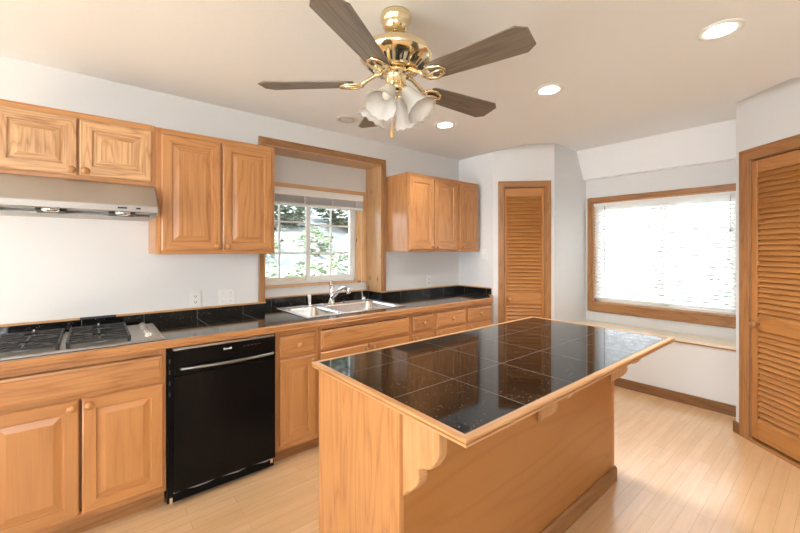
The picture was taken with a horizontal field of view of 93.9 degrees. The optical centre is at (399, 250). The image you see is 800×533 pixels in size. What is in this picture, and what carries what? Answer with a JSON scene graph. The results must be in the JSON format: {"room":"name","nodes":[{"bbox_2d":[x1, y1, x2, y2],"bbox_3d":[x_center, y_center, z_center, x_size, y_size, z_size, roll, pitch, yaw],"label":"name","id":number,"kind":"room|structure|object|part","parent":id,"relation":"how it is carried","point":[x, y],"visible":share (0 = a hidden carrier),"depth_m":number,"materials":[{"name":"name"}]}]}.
{"room":"kitchen","nodes":[
{"label":"kitchen","id":0,"kind":"room"},
{"bbox_2d":[0,56,458,324],"bbox_3d":[-2.747,0.168,1.649,9.060,2.456,0.120,0,0,-40],"label":"wall","id":1,"kind":"structure","parent":0,"point":[51,268],"depth_m":2.40,"materials":[{"name":"white paint"}]},
{"bbox_2d":[0,99,154,186],"bbox_3d":[-1.805,-0.556,2.101,0.688,0.363,0.375,0,0,-40],"label":"upper cabinet","id":2,"kind":"object","parent":1,"relation":"attached to","point":[36,140],"visible":0.98,"depth_m":1.97,"materials":[{"name":"brown wood"}]},
{"bbox_3d":[-1.836,-0.550,1.886,0.312,0.303,0.020,0,0,-40],"label":"door","id":3,"kind":"part","parent":2,"relation":"part of","materials":[{"name":"brown wood"}]},
{"bbox_3d":[-1.717,-0.422,1.951,0.037,0.037,0.031,0,0,-40],"label":"knob","id":4,"kind":"part","parent":2,"relation":"part of","materials":[{"name":"brown wood"}]},
{"bbox_3d":[-1.673,-0.422,1.988,0.037,0.037,0.031,0,0,-40],"label":"knob","id":5,"kind":"part","parent":2,"relation":"part of","materials":[{"name":"brown wood"}]},
{"bbox_3d":[-1.585,-0.550,2.093,0.322,0.303,0.020,0,0,-40],"label":"door","id":6,"kind":"part","parent":2,"relation":"part of","materials":[{"name":"brown wood"}]},
{"bbox_2d":[0,173,157,220],"bbox_3d":[-1.769,-0.282,2.057,0.687,0.185,0.488,0,0,-40],"label":"range hood","id":7,"kind":"object","parent":1,"relation":"attached to","point":[20,195],"visible":1,"depth_m":1.95,"materials":[{"name":"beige metal"}]},
{"bbox_2d":[35,207,66,213],"bbox_3d":[-1.830,-0.210,1.960,0.120,0.028,0.166,0,0,-40],"label":"light","id":8,"kind":"object","parent":7,"relation":"attached to","point":[38,209],"depth_m":1.93,"materials":[{"name":"silver metal"}]},
{"bbox_3d":[-1.878,-0.201,2.188,0.675,0.018,0.128,0,0,-40],"label":"filter panel","id":9,"kind":"part","parent":7,"relation":"part of","materials":[{"name":"silver metal"}]},
{"bbox_2d":[109,211,134,216],"bbox_3d":[-1.599,-0.210,2.151,0.120,0.028,0.166,0,0,-40],"label":"light","id":10,"kind":"object","parent":7,"relation":"attached to","point":[111,213],"depth_m":2.11,"materials":[{"name":"silver metal"}]},
{"bbox_2d":[189,291,200,307],"bbox_3d":[-1.445,0.346,2.638,0.073,0.114,0.009,0,0,-40],"label":"wall outlet","id":11,"kind":"object","parent":1,"relation":"attached to","point":[194,296],"visible":1,"depth_m":2.63,"materials":[{"name":"white plastic"}]},
{"bbox_2d":[149,127,273,253],"bbox_3d":[-1.262,-0.354,2.549,0.720,0.759,0.375,0,0,-40],"label":"upper cabinet","id":12,"kind":"object","parent":1,"relation":"attached to","point":[215,195],"visible":0.98,"depth_m":2.40,"materials":[{"name":"brown wood"}]},
{"bbox_3d":[-1.296,-0.348,2.332,0.328,0.699,0.020,0,0,-40],"label":"door","id":13,"kind":"part","parent":12,"relation":"part of","materials":[{"name":"brown wood"}]},
{"bbox_3d":[-1.035,-0.348,2.547,0.324,0.699,0.020,0,0,-40],"label":"door","id":14,"kind":"part","parent":12,"relation":"part of","materials":[{"name":"brown wood"}]},
{"bbox_2d":[218,289,234,304],"bbox_3d":[-1.284,0.346,2.767,0.116,0.114,0.016,0,0,-40],"label":"switch plate","id":15,"kind":"object","parent":1,"relation":"attached to","point":[225,296],"visible":1,"depth_m":2.77,"materials":[{"name":"white plastic"}]},
{"bbox_2d":[0,285,491,335],"bbox_3d":[-0.758,0.443,3.265,3.788,0.076,0.581,0,0,-33],"label":"backsplash","id":16,"kind":"structure","parent":1,"relation":"attached to","point":[221,310],"depth_m":2.71,"materials":[{"name":"stone"}]},
{"bbox_2d":[386,172,456,251],"bbox_3d":[0.247,-0.357,3.794,0.684,0.748,0.375,0,0,-40],"label":"upper cabinet","id":17,"kind":"object","parent":1,"relation":"attached to","point":[421,210],"visible":1,"depth_m":3.62,"materials":[{"name":"brown wood"}]},
{"bbox_3d":[0.208,-0.350,3.572,0.317,0.688,0.020,0,0,-40],"label":"door","id":18,"kind":"part","parent":17,"relation":"part of","materials":[{"name":"brown wood"}]},
{"bbox_3d":[0.464,-0.350,3.783,0.321,0.688,0.020,0,0,-40],"label":"door","id":19,"kind":"part","parent":17,"relation":"part of","materials":[{"name":"brown wood"}]},
{"bbox_2d":[426,275,430,285],"bbox_3d":[0.317,0.335,4.091,0.074,0.115,0.009,0,0,-40],"label":"wall outlet","id":20,"kind":"object","parent":1,"relation":"attached to","point":[428,278],"visible":1,"depth_m":4.08,"materials":[{"name":"white plastic"}]},
{"bbox_2d":[457,181,477,251],"bbox_3d":[0.643,-0.357,4.121,0.344,0.748,0.375,0,0,-40],"label":"upper cabinet","id":21,"kind":"object","parent":1,"relation":"attached to","point":[467,193],"visible":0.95,"depth_m":3.98,"materials":[{"name":"brown wood"}]},
{"bbox_2d":[265,155,365,296],"bbox_3d":[-0.844,0.273,3.574,1.165,2.246,0.170,0,0,-40],"label":"wall","id":22,"kind":"structure","parent":0,"point":[286,169],"depth_m":3.51,"materials":[{"name":"white paint"}]},
{"bbox_2d":[0,0,799,159],"bbox_3d":[-1.371,-1.162,-0.114,8.940,0.204,5.150,0,0,-40],"label":"ceiling","id":23,"kind":"structure","parent":0,"point":[613,60],"depth_m":2.03,"materials":[{"name":"white paint"}]},
{"bbox_2d":[336,115,357,123],"bbox_3d":[-0.430,-1.055,3.030,0.184,0.010,0.184,0,0,-40],"label":"recessed light","id":24,"kind":"object","parent":23,"relation":"in","point":[345,119],"visible":1,"depth_m":3.02,"materials":[{"name":"white plastic"}]},
{"bbox_2d":[258,0,535,138],"bbox_3d":[0.014,-0.778,1.693,1.162,0.562,1.185,0,0,-40],"label":"ceiling fan","id":25,"kind":"object","parent":23,"relation":"hanging from","point":[396,56],"visible":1,"depth_m":1.58,"materials":[{"name":"brown wood"}]},
{"bbox_3d":[-0.418,-0.750,1.697,0.427,0.006,0.146,0,11,2],"label":"blade","id":26,"kind":"part","parent":25,"relation":"part of","materials":[{"name":"brown wood"}]},
{"bbox_3d":[-0.156,-0.750,1.309,0.146,0.006,0.427,12,4,20],"label":"blade","id":27,"kind":"part","parent":25,"relation":"part of","materials":[{"name":"brown wood"}]},
{"bbox_3d":[-0.179,-0.767,1.680,0.205,0.078,0.087,0,0,15],"label":"blade arm","id":28,"kind":"part","parent":25,"relation":"part of","materials":[{"name":"gold metal"}]},
{"bbox_3d":[-0.130,-0.750,2.067,0.146,0.006,0.427,-11,3,-16],"label":"blade","id":29,"kind":"part","parent":25,"relation":"part of","materials":[{"name":"brown wood"}]},
{"bbox_3d":[-0.124,-0.641,1.732,0.140,0.164,0.157,0,0,-40],"label":"lamp shade","id":30,"kind":"part","parent":25,"relation":"part of","materials":[{"name":"white glass"}]},
{"bbox_3d":[-0.066,-0.767,1.531,0.087,0.078,0.205,0,0,33],"label":"blade arm","id":31,"kind":"part","parent":25,"relation":"part of","materials":[{"name":"gold metal"}]},
{"bbox_3d":[-0.069,-0.641,1.579,0.157,0.164,0.140,0,0,-40],"label":"lamp shade","id":32,"kind":"part","parent":25,"relation":"part of","materials":[{"name":"white glass"}]},
{"bbox_3d":[-0.055,-0.675,1.614,0.048,0.055,0.039,0,0,-40],"label":"bulb","id":33,"kind":"part","parent":25,"relation":"part of","materials":[{"name":"white glass"}]},
{"bbox_3d":[0.029,-0.641,1.788,0.157,0.164,0.140,0,0,-40],"label":"lamp shade","id":34,"kind":"part","parent":25,"relation":"part of","materials":[{"name":"white glass"}]},
{"bbox_3d":[0.085,-0.641,1.635,0.140,0.164,0.157,0,0,-40],"label":"lamp shade","id":35,"kind":"part","parent":25,"relation":"part of","materials":[{"name":"white glass"}]},
{"bbox_3d":[0.115,-0.767,1.767,0.208,0.078,0.089,0,0,-40],"label":"blade arm","id":36,"kind":"part","parent":25,"relation":"part of","materials":[{"name":"gold metal"}]},
{"bbox_3d":[0.111,-0.767,1.592,0.087,0.078,0.205,0,0,-40],"label":"blade arm","id":37,"kind":"part","parent":25,"relation":"part of","materials":[{"name":"gold metal"}]},
{"bbox_3d":[0.311,-0.750,1.906,0.427,0.006,0.146,0,-11,-34],"label":"blade","id":38,"kind":"part","parent":25,"relation":"part of","materials":[{"name":"brown wood"}]},
{"bbox_3d":[0.294,-0.750,1.438,0.427,0.006,0.146,0,-11,38],"label":"blade","id":39,"kind":"part","parent":25,"relation":"part of","materials":[{"name":"brown wood"}]},
{"bbox_2d":[434,121,455,128],"bbox_3d":[0.381,-1.057,3.164,0.184,0.006,0.184,0,0,-40],"label":"recessed light","id":40,"kind":"object","parent":23,"relation":"in","point":[445,124],"visible":1,"depth_m":3.16,"materials":[{"name":"white plastic"}]},
{"bbox_2d":[534,84,563,95],"bbox_3d":[0.987,-1.057,2.472,0.184,0.006,0.184,0,0,-40],"label":"recessed light","id":41,"kind":"object","parent":23,"relation":"in","point":[550,89],"visible":1,"depth_m":2.47,"materials":[{"name":"white plastic"}]},
{"bbox_2d":[696,18,745,40],"bbox_3d":[1.541,-1.057,1.798,0.184,0.006,0.184,0,0,-40],"label":"recessed light","id":42,"kind":"object","parent":23,"relation":"in","point":[721,29],"visible":1,"depth_m":1.79,"materials":[{"name":"white plastic"}]},
{"bbox_2d":[82,386,799,532],"bbox_3d":[-0.798,1.436,0.261,10.300,0.080,5.300,0,0,-40],"label":"floor","id":43,"kind":"structure","parent":0,"point":[682,468],"depth_m":2.16,"materials":[{"name":"laminate"}]},
{"bbox_2d":[0,349,165,532],"bbox_3d":[-1.706,0.961,2.002,0.701,0.870,0.654,0,0,-40],"label":"base cabinet","id":44,"kind":"object","parent":43,"relation":"on","point":[83,443],"visible":0.96,"depth_m":1.78,"materials":[{"name":"brown wood"}]},
{"bbox_3d":[-1.655,0.986,1.673,0.330,0.550,0.020,0,0,-40],"label":"door","id":45,"kind":"part","parent":44,"relation":"part of","materials":[{"name":"brown wood"}]},
{"bbox_3d":[-1.532,0.741,1.740,0.037,0.037,0.031,0,0,-40],"label":"knob","id":46,"kind":"part","parent":44,"relation":"part of","materials":[{"name":"brown wood"}]},
{"bbox_3d":[-1.524,0.624,1.780,0.670,0.129,0.020,0,0,-40],"label":"drawer","id":47,"kind":"part","parent":44,"relation":"part of","materials":[{"name":"brown wood"}]},
{"bbox_3d":[-1.482,0.741,1.782,0.037,0.037,0.031,0,0,-40],"label":"knob","id":48,"kind":"part","parent":44,"relation":"part of","materials":[{"name":"brown wood"}]},
{"bbox_3d":[-1.391,0.986,1.890,0.330,0.550,0.020,0,0,-40],"label":"door","id":49,"kind":"part","parent":44,"relation":"part of","materials":[{"name":"brown wood"}]},
{"bbox_2d":[0,291,492,372],"bbox_3d":[-0.637,0.503,3.053,3.774,0.045,0.893,0,0,-40],"label":"countertop","id":50,"kind":"structure","parent":44,"relation":"on","point":[178,333],"depth_m":2.46,"materials":[{"name":"stone"}]},
{"bbox_2d":[0,322,164,360],"bbox_3d":[-1.699,0.472,1.997,0.690,0.076,0.525,0,0,-40],"label":"gas cooktop","id":51,"kind":"object","parent":50,"relation":"in","point":[51,341],"visible":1,"depth_m":1.91,"materials":[{"name":"silver metal"}]},
{"bbox_3d":[-1.786,0.466,1.780,0.092,0.016,0.092,0,0,-40],"label":"burner","id":52,"kind":"part","parent":51,"relation":"part of","materials":[{"name":"grey metal"}]},
{"bbox_3d":[-1.386,0.461,2.058,0.043,0.027,0.044,0,0,-40],"label":"control knob","id":53,"kind":"part","parent":51,"relation":"part of","materials":[{"name":"silver metal"}]},
{"bbox_2d":[320,281,350,304],"bbox_3d":[-0.547,0.374,3.264,0.200,0.205,0.271,0,0,-40],"label":"kitchen faucet","id":54,"kind":"object","parent":50,"relation":"on","point":[332,294],"visible":1,"depth_m":3.31,"materials":[{"name":"silver metal"}]},
{"bbox_3d":[-0.520,0.378,3.267,0.245,0.134,0.038,0,0,39],"label":"spout","id":55,"kind":"part","parent":54,"relation":"part of","materials":[{"name":"silver metal"}]},
{"bbox_2d":[276,299,403,329],"bbox_3d":[-0.483,0.567,3.132,0.910,0.184,0.560,0,0,-40],"label":"sink","id":56,"kind":"object","parent":50,"relation":"in","point":[316,310],"visible":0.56,"depth_m":3.15,"materials":[{"name":"silver metal"}]},
{"bbox_2d":[307,294,311,305],"bbox_3d":[-0.770,0.424,3.183,0.039,0.104,0.044,0,0,-6],"label":"sprayer","id":57,"kind":"object","parent":56,"relation":"on","point":[308,295],"visible":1,"depth_m":3.17,"materials":[{"name":"silver metal"}]},
{"bbox_2d":[286,306,339,329],"bbox_3d":[-0.687,0.568,2.929,0.272,0.182,0.419,0,0,-40],"label":"basin","id":58,"kind":"object","parent":56,"relation":"in","point":[311,311],"depth_m":3.08,"materials":[{"name":"silver metal"}]},
{"bbox_2d":[322,301,396,327],"bbox_3d":[-0.352,0.568,3.205,0.529,0.182,0.419,0,0,-40],"label":"basin","id":59,"kind":"object","parent":56,"relation":"in","point":[359,305],"depth_m":3.37,"materials":[{"name":"silver metal"}]},
{"bbox_2d":[164,333,274,507],"bbox_3d":[-1.190,0.958,2.397,0.585,0.856,0.666,0,0,-40],"label":"dishwasher","id":60,"kind":"object","parent":43,"relation":"on","point":[220,395],"visible":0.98,"depth_m":2.15,"materials":[{"name":"black metal"}]},
{"bbox_3d":[-1.012,0.610,2.196,0.553,0.133,0.037,0,0,-40],"label":"control panel","id":61,"kind":"part","parent":60,"relation":"part of","materials":[{"name":"black"}]},
{"bbox_3d":[-0.980,0.643,2.170,0.521,0.017,0.049,0,0,-40],"label":"handle","id":62,"kind":"part","parent":60,"relation":"part of","materials":[{"name":"silver metal"}]},
{"bbox_2d":[274,327,317,461],"bbox_3d":[-0.859,0.961,2.700,0.300,0.870,0.654,0,0,-40],"label":"base cabinet","id":63,"kind":"object","parent":43,"relation":"on","point":[296,380],"visible":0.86,"depth_m":2.47,"materials":[{"name":"brown wood"}]},
{"bbox_3d":[-0.677,0.624,2.479,0.250,0.129,0.020,0,0,-40],"label":"drawer","id":64,"kind":"part","parent":63,"relation":"part of","materials":[{"name":"brown wood"}]},
{"bbox_3d":[-0.677,0.986,2.479,0.250,0.550,0.020,0,0,-40],"label":"door","id":65,"kind":"part","parent":63,"relation":"part of","materials":[{"name":"brown wood"}]},
{"bbox_2d":[313,314,408,447],"bbox_3d":[-0.419,0.961,3.062,0.840,0.870,0.654,0,0,-40],"label":"base cabinet","id":66,"kind":"object","parent":43,"relation":"on","point":[337,342],"visible":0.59,"depth_m":2.78,"materials":[{"name":"brown wood"}]},
{"bbox_3d":[-0.395,0.986,2.711,0.396,0.550,0.020,0,0,-40],"label":"door","id":67,"kind":"part","parent":66,"relation":"part of","materials":[{"name":"brown wood"}]},
{"bbox_3d":[-0.239,0.624,2.841,0.802,0.129,0.020,0,0,-40],"label":"drawer","id":68,"kind":"part","parent":66,"relation":"part of","materials":[{"name":"brown wood"}]},
{"bbox_3d":[-0.081,0.986,2.970,0.398,0.550,0.020,0,0,-40],"label":"door","id":69,"kind":"part","parent":66,"relation":"part of","materials":[{"name":"brown wood"}]},
{"bbox_2d":[409,310,433,341],"bbox_3d":[0.015,0.961,3.420,0.285,0.870,0.654,0,0,-40],"label":"base cabinet","id":70,"kind":"object","parent":43,"relation":"on","point":[421,324],"visible":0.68,"depth_m":3.18,"materials":[{"name":"brown wood"}]},
{"bbox_3d":[0.198,0.624,3.201,0.246,0.129,0.020,0,0,-40],"label":"drawer","id":71,"kind":"part","parent":70,"relation":"part of","materials":[{"name":"brown wood"}]},
{"bbox_3d":[0.198,0.986,3.201,0.246,0.550,0.020,0,0,-40],"label":"door","id":72,"kind":"part","parent":70,"relation":"part of","materials":[{"name":"brown wood"}]},
{"bbox_2d":[434,306,465,336],"bbox_3d":[0.287,0.961,3.644,0.420,0.870,0.654,0,0,-40],"label":"base cabinet","id":73,"kind":"object","parent":43,"relation":"on","point":[449,320],"visible":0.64,"depth_m":3.40,"materials":[{"name":"brown wood"}]},
{"bbox_3d":[0.471,0.624,3.425,0.385,0.129,0.020,0,0,-40],"label":"drawer","id":74,"kind":"part","parent":73,"relation":"part of","materials":[{"name":"brown wood"}]},
{"bbox_3d":[0.471,0.986,3.425,0.385,0.550,0.020,0,0,-40],"label":"door","id":75,"kind":"part","parent":73,"relation":"part of","materials":[{"name":"brown wood"}]},
{"bbox_2d":[465,302,491,329],"bbox_3d":[0.607,0.961,3.909,0.410,0.870,0.654,0,0,-40],"label":"base cabinet","id":76,"kind":"object","parent":43,"relation":"on","point":[477,315],"visible":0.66,"depth_m":3.66,"materials":[{"name":"brown wood"}]},
{"bbox_3d":[0.784,0.624,3.684,0.362,0.129,0.020,0,0,-40],"label":"drawer","id":77,"kind":"part","parent":76,"relation":"part of","materials":[{"name":"brown wood"}]},
{"bbox_3d":[0.784,0.986,3.684,0.362,0.550,0.020,0,0,-40],"label":"door","id":78,"kind":"part","parent":76,"relation":"part of","materials":[{"name":"brown wood"}]},
{"bbox_2d":[319,358,641,532],"bbox_3d":[0.530,0.951,1.877,1.698,0.889,0.712,0,0,-40],"label":"kitchen island","id":79,"kind":"object","parent":43,"relation":"on","point":[381,470],"visible":0.6,"depth_m":1.50,"materials":[{"name":"brown wood"}]},
{"bbox_3d":[-0.185,0.951,1.427,0.018,0.889,0.498,0,0,-40],"label":"panel","id":80,"kind":"part","parent":79,"relation":"part of","materials":[{"name":"brown wood"}]},
{"bbox_2d":[312,316,674,447],"bbox_3d":[0.564,0.493,1.829,1.738,0.026,0.860,0,0,-40],"label":"island countertop","id":81,"kind":"structure","parent":79,"relation":"on","point":[466,387],"depth_m":1.50,"materials":[{"name":"stone"}]},
{"bbox_3d":[0.643,0.951,1.732,1.644,0.889,0.008,0,0,-40],"label":"panel","id":82,"kind":"part","parent":79,"relation":"part of","materials":[{"name":"brown wood"}]},
{"bbox_3d":[0.667,1.352,1.736,1.666,0.088,0.015,0,0,-40],"label":"molding","id":83,"kind":"part","parent":79,"relation":"part of","materials":[{"name":"brown wood"}]},
{"bbox_2d":[459,152,493,324],"bbox_3d":[0.770,0.133,4.410,0.120,2.525,0.894,0,0,-40],"label":"wall","id":84,"kind":"structure","parent":0,"point":[473,271],"depth_m":4.14,"materials":[{"name":"white paint"}]},
{"bbox_2d":[482,249,486,259],"bbox_3d":[0.925,0.048,4.114,0.018,0.120,0.072,0,0,-40],"label":"light switch","id":85,"kind":"object","parent":84,"relation":"attached to","point":[484,251],"visible":1,"depth_m":4.11,"materials":[{"name":"white plastic"}]},
{"bbox_2d":[494,143,553,323],"bbox_3d":[1.329,0.133,4.058,0.629,2.525,0.140,0,0,7],"label":"wall","id":86,"kind":"structure","parent":0,"point":[526,162],"depth_m":3.99,"materials":[{"name":"white paint"}]},
{"bbox_2d":[498,180,550,322],"bbox_3d":[1.329,0.330,4.009,0.544,2.133,0.158,0,0,7],"label":"door","id":87,"kind":"structure","parent":86,"relation":"in","point":[524,207],"depth_m":3.99,"materials":[{"name":"brown wood"}]},
{"bbox_2d":[554,143,585,321],"bbox_3d":[1.882,0.133,4.234,0.747,2.525,0.120,0,0,-40],"label":"wall","id":88,"kind":"structure","parent":0,"point":[569,184],"depth_m":4.15,"materials":[{"name":"white paint"}]},
{"bbox_2d":[573,319,735,405],"bbox_3d":[2.518,1.106,3.749,0.345,0.580,1.438,0,0,-40],"label":"window seat","id":89,"kind":"object","parent":88,"relation":"in","point":[696,365],"depth_m":3.39,"materials":[{"name":"white paint"}]},
{"bbox_3d":[2.405,1.120,3.655,0.018,0.552,1.438,0,0,-40],"label":"panel","id":90,"kind":"part","parent":89,"relation":"part of","materials":[{"name":"white paint"}]},
{"bbox_2d":[586,160,735,339],"bbox_3d":[2.725,0.133,3.879,0.140,2.525,1.800,0,0,-40],"label":"wall","id":91,"kind":"structure","parent":88,"relation":"in","point":[718,173],"depth_m":3.82,"materials":[{"name":"white paint"}]},
{"bbox_2d":[587,183,735,327],"bbox_3d":[2.696,0.051,3.879,0.135,1.318,1.410,0,0,-40],"label":"window","id":92,"kind":"structure","parent":91,"relation":"attached to","point":[712,317],"depth_m":3.90,"materials":[{"name":"brown wood"}]},
{"bbox_3d":[2.544,0.033,4.103,0.024,1.085,0.689,0,0,-40],"label":"sash","id":93,"kind":"part","parent":92,"relation":"part of","materials":[{"name":"beige plastic"}]},
{"bbox_3d":[2.725,0.028,3.902,0.060,1.135,1.285,0,0,-40],"label":"frame","id":94,"kind":"part","parent":92,"relation":"part of","materials":[{"name":"white plastic"}]},
{"bbox_3d":[2.939,0.033,3.664,0.024,1.085,0.589,0,0,-40],"label":"sash","id":95,"kind":"part","parent":92,"relation":"part of","materials":[{"name":"white plastic"}]},
{"bbox_2d":[594,191,735,310],"bbox_3d":[2.664,0.008,3.853,0.051,1.089,1.271,0,0,-40],"label":"mini blind","id":96,"kind":"object","parent":91,"relation":"attached to","point":[730,226],"visible":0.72,"depth_m":3.80,"materials":[{"name":"white plastic"}]},
{"bbox_3d":[2.670,0.545,3.858,0.030,0.015,1.271,0,0,-40],"label":"rail","id":97,"kind":"part","parent":96,"relation":"part of","materials":[{"name":"white plastic"}]},
{"bbox_3d":[3.011,-0.354,3.405,0.004,0.300,0.004,0,0,-40],"label":"lift cord","id":98,"kind":"part","parent":96,"relation":"part of","materials":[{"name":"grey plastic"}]},
{"bbox_2d":[614,378,735,416],"bbox_3d":[2.391,1.351,3.644,0.017,0.090,1.438,0,0,-40],"label":"baseboard","id":99,"kind":"structure","parent":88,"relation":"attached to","point":[716,406],"depth_m":3.43,"materials":[{"name":"brown wood"}]},
{"bbox_2d":[577,119,735,180],"bbox_3d":[2.560,-0.974,3.788,0.230,0.310,1.470,0,0,-40],"label":"wall","id":100,"kind":"structure","parent":0,"point":[715,142],"depth_m":3.69,"materials":[{"name":"white paint"}]},
{"bbox_2d":[528,80,785,150],"bbox_3d":[2.622,-1.197,3.179,1.410,0.135,5.150,0,0,-40],"label":"ceiling","id":101,"kind":"structure","parent":0,"point":[722,108],"depth_m":3.30,"materials":[{"name":"white paint"}]},
{"bbox_2d":[736,77,799,421],"bbox_3d":[2.637,0.133,2.292,0.140,2.525,1.150,0,0,1],"label":"wall","id":102,"kind":"structure","parent":0,"point":[772,114],"depth_m":2.68,"materials":[{"name":"white paint"}]},
{"bbox_2d":[733,420,738,433],"bbox_3d":[2.572,1.353,2.848,0.014,0.085,0.064,0,0,1],"label":"baseboard","id":103,"kind":"structure","parent":102,"relation":"attached to","point":[735,423],"depth_m":2.86,"materials":[{"name":"brown wood"}]},
{"bbox_2d":[739,134,799,468],"bbox_3d":[2.589,0.328,2.355,0.158,2.138,0.929,0,0,1],"label":"door","id":104,"kind":"structure","parent":102,"relation":"in","point":[769,174],"depth_m":2.60,"materials":[{"name":"brown wood"}]},
{"bbox_3d":[2.545,0.531,2.681,0.054,0.054,0.054,0,0,1],"label":"knob","id":105,"kind":"part","parent":104,"relation":"part of","materials":[{"name":"brown wood"}]},
{"bbox_3d":[-0.803,0.168,3.524,1.405,2.456,0.300,0,0,-40],"label":"wall","id":106,"kind":"structure","parent":0,"visible":0},
{"bbox_2d":[258,136,385,301],"bbox_3d":[-0.730,-0.243,3.441,1.244,1.298,0.359,0,0,-40],"label":"window","id":107,"kind":"structure","parent":106,"relation":"in","point":[367,227],"depth_m":3.67,"materials":[{"name":"brown wood"}]},
{"bbox_3d":[-1.039,-0.123,3.404,0.472,0.821,0.024,0,0,-40],"label":"sash","id":108,"kind":"part","parent":107,"relation":"part of","materials":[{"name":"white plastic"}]},
{"bbox_3d":[-0.851,-0.127,3.535,0.989,0.873,0.060,0,0,-40],"label":"frame","id":109,"kind":"part","parent":107,"relation":"part of","materials":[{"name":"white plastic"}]},
{"bbox_2d":[274,186,362,296],"bbox_3d":[-0.743,-0.036,3.408,1.040,1.027,0.189,0,0,-40],"label":"window blind","id":110,"kind":"object","parent":107,"relation":"attached to","point":[287,196],"visible":0.74,"depth_m":3.45,"materials":[{"name":"white plastic"}]},
{"bbox_3d":[-0.786,-0.407,3.461,1.036,0.022,0.050,0,0,-40],"label":"rail","id":111,"kind":"part","parent":110,"relation":"part of","materials":[{"name":"white plastic"}]},
{"bbox_3d":[-0.789,-0.576,3.507,1.133,0.038,0.042,0,0,-40],"label":"head trim","id":112,"kind":"part","parent":107,"relation":"part of","materials":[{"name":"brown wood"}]},
{"bbox_3d":[-0.684,-0.123,3.660,0.512,0.821,0.024,0,0,-40],"label":"sash","id":113,"kind":"part","parent":107,"relation":"part of","materials":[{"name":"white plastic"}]},
{"bbox_3d":[-0.793,-0.127,3.511,1.133,0.869,0.032,0,0,-40],"label":"trim","id":114,"kind":"part","parent":107,"relation":"part of","materials":[{"name":"brown wood"}]},
{"label":"outside","id":115,"kind":"structure","parent":0,"visible":0},
{"bbox_2d":[603,281,733,308],"bbox_3d":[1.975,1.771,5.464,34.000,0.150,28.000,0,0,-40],"label":"ground","id":116,"kind":"structure","parent":115,"point":[608,281],"depth_m":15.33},
{"bbox_2d":[265,205,348,277],"bbox_3d":[-1.757,-0.754,8.025,10.500,4.900,5.300,0,0,-40],"label":"bank","id":117,"kind":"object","parent":116,"relation":"on","point":[341,240],"visible":0.08,"depth_m":7.26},
{"bbox_2d":[265,260,281,277],"bbox_3d":[-2.149,0.493,5.296,0.981,0.930,0.945,0,0,-40],"label":"shrub","id":118,"kind":"object","parent":117,"relation":"on","point":[275,266],"visible":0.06,"depth_m":5.35,"materials":[{"name":"green plant"}]},
{"bbox_2d":[265,232,286,258],"bbox_3d":[-2.409,-0.049,6.393,0.881,0.626,0.915,0,0,-3],"label":"shrub","id":119,"kind":"object","parent":117,"relation":"on","point":[275,236],"visible":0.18,"depth_m":6.44,"materials":[{"name":"green plant"}]},
{"bbox_2d":[274,205,313,230],"bbox_3d":[-2.426,-1.053,7.634,1.646,1.464,1.651,0,0,-40],"label":"dense bush","id":120,"kind":"object","parent":117,"relation":"on","point":[287,216],"visible":0.2,"depth_m":7.50,"materials":[{"name":"green plant"}]},
{"bbox_2d":[285,259,332,276],"bbox_3d":[-1.487,0.464,6.117,0.863,0.711,0.830,0,0,-40],"label":"shrub","id":121,"kind":"object","parent":117,"relation":"on","point":[313,266],"visible":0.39,"depth_m":6.02,"materials":[{"name":"green plant"}]},
{"bbox_2d":[292,228,334,255],"bbox_3d":[-1.653,-0.122,7.159,0.808,0.633,0.824,0,0,-19],"label":"shrub","id":122,"kind":"object","parent":117,"relation":"on","point":[326,239],"visible":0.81,"depth_m":7.04,"materials":[{"name":"green plant"}]},
{"bbox_2d":[311,208,348,231],"bbox_3d":[-1.164,-1.038,8.690,1.599,1.435,1.624,0,0,-40],"label":"dense bush","id":123,"kind":"object","parent":117,"relation":"on","point":[335,219],"visible":0.2,"depth_m":8.43,"materials":[{"name":"green plant"}]},
{"bbox_2d":[326,247,348,273],"bbox_3d":[-0.876,0.311,6.878,1.068,0.739,1.072,0,0,-40],"label":"shrub","id":124,"kind":"object","parent":117,"relation":"on","point":[338,258],"visible":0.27,"depth_m":6.73,"materials":[{"name":"green plant"}]},
{"bbox_2d":[641,207,733,308],"bbox_3d":[7.297,0.359,9.263,2.338,3.125,2.387,0,0,-40],"label":"dense bush","id":125,"kind":"object","parent":116,"relation":"on","point":[712,207],"visible":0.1,"depth_m":9.01,"materials":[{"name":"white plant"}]}
]}

